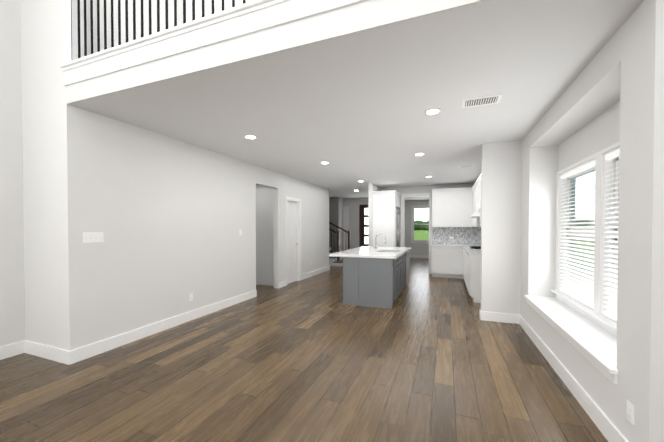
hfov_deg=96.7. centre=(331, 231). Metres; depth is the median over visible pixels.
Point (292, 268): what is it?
closet door
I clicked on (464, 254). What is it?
base cabinet
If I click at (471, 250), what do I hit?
countertop
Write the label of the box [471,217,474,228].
upper cabinet
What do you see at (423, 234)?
lawn
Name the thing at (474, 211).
range hood
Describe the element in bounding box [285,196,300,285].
door frame
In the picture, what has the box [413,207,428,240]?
window
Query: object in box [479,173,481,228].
upper cabinet
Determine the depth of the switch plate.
3.32 m
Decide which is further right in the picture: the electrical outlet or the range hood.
the electrical outlet
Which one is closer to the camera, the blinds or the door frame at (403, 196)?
the blinds
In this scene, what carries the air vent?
attached to the ceiling
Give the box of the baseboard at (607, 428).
[0,255,627,441]
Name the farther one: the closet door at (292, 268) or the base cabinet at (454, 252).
the base cabinet at (454, 252)
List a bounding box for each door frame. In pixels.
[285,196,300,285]
[401,193,430,273]
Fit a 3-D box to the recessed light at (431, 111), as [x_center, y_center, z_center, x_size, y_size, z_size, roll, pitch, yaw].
[1.121,-1.336,3.282,0.170,0.011,0.170,0,1,21]
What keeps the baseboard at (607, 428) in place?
attached to the wall
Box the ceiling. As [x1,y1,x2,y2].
[69,0,643,199]
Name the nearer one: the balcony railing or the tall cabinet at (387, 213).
the balcony railing
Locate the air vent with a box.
[461,94,502,107]
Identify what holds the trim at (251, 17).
attached to the wall
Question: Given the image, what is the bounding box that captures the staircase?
[329,221,349,265]
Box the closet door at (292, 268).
[287,201,297,283]
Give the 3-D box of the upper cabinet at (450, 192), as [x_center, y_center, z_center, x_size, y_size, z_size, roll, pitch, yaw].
[3.556,-0.707,8.744,0.487,1.130,0.346,0,1,21]
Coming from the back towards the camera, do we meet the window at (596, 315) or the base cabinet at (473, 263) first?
the base cabinet at (473, 263)
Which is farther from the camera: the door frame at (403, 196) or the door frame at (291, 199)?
the door frame at (403, 196)
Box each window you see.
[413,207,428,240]
[524,141,619,384]
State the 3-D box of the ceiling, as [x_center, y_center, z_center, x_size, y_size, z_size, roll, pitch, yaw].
[0.063,-1.603,8.846,8.370,0.360,12.778,0,1,21]
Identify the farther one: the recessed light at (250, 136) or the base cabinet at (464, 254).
the base cabinet at (464, 254)
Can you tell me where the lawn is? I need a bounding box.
[414,220,428,239]
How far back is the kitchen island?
5.42 m
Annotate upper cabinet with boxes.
[432,189,446,228]
[447,189,454,228]
[455,187,470,228]
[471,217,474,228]
[475,217,478,228]
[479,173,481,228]
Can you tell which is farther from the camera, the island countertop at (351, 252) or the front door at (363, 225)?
the front door at (363, 225)
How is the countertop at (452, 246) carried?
on the base cabinet at (454, 252)
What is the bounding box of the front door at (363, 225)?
[359,205,367,246]
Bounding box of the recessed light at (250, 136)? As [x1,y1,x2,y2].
[245,135,256,138]
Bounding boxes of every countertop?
[329,249,400,260]
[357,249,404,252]
[451,245,458,248]
[463,245,480,256]
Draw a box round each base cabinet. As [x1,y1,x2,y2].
[431,245,450,276]
[451,249,458,277]
[459,245,462,278]
[463,253,466,286]
[467,257,480,302]
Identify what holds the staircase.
on the floor
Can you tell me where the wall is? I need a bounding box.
[0,0,663,441]
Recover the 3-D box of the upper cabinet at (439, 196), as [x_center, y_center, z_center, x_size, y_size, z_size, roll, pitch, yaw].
[3.239,-0.708,8.866,0.431,1.130,0.346,0,1,21]
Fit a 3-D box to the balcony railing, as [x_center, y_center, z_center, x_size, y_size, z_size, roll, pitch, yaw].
[-0.547,-2.294,2.240,4.750,1.185,0.120,0,1,21]
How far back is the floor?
2.79 m
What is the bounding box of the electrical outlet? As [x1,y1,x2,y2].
[626,400,634,425]
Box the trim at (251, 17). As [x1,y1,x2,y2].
[59,0,367,85]
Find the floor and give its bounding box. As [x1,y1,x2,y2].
[0,258,607,441]
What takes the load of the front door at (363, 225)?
in the wall
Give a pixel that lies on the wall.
(170, 218)
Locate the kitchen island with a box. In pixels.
[343,249,410,308]
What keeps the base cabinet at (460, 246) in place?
on the floor
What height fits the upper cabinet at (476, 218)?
1.130 m
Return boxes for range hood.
[467,177,478,216]
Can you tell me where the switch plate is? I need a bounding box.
[83,232,103,242]
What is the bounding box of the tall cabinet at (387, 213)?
[373,190,400,246]
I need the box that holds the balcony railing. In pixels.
[62,0,245,62]
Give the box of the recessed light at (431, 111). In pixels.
[425,108,440,114]
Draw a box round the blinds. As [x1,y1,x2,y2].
[560,149,618,321]
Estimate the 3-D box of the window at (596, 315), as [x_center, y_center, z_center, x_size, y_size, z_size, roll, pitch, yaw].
[2.452,0.110,2.885,0.495,1.740,2.280,0,1,21]
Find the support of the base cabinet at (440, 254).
on the floor
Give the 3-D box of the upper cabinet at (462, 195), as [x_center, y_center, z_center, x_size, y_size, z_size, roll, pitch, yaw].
[3.860,-0.704,8.598,0.426,1.130,0.398,0,1,21]

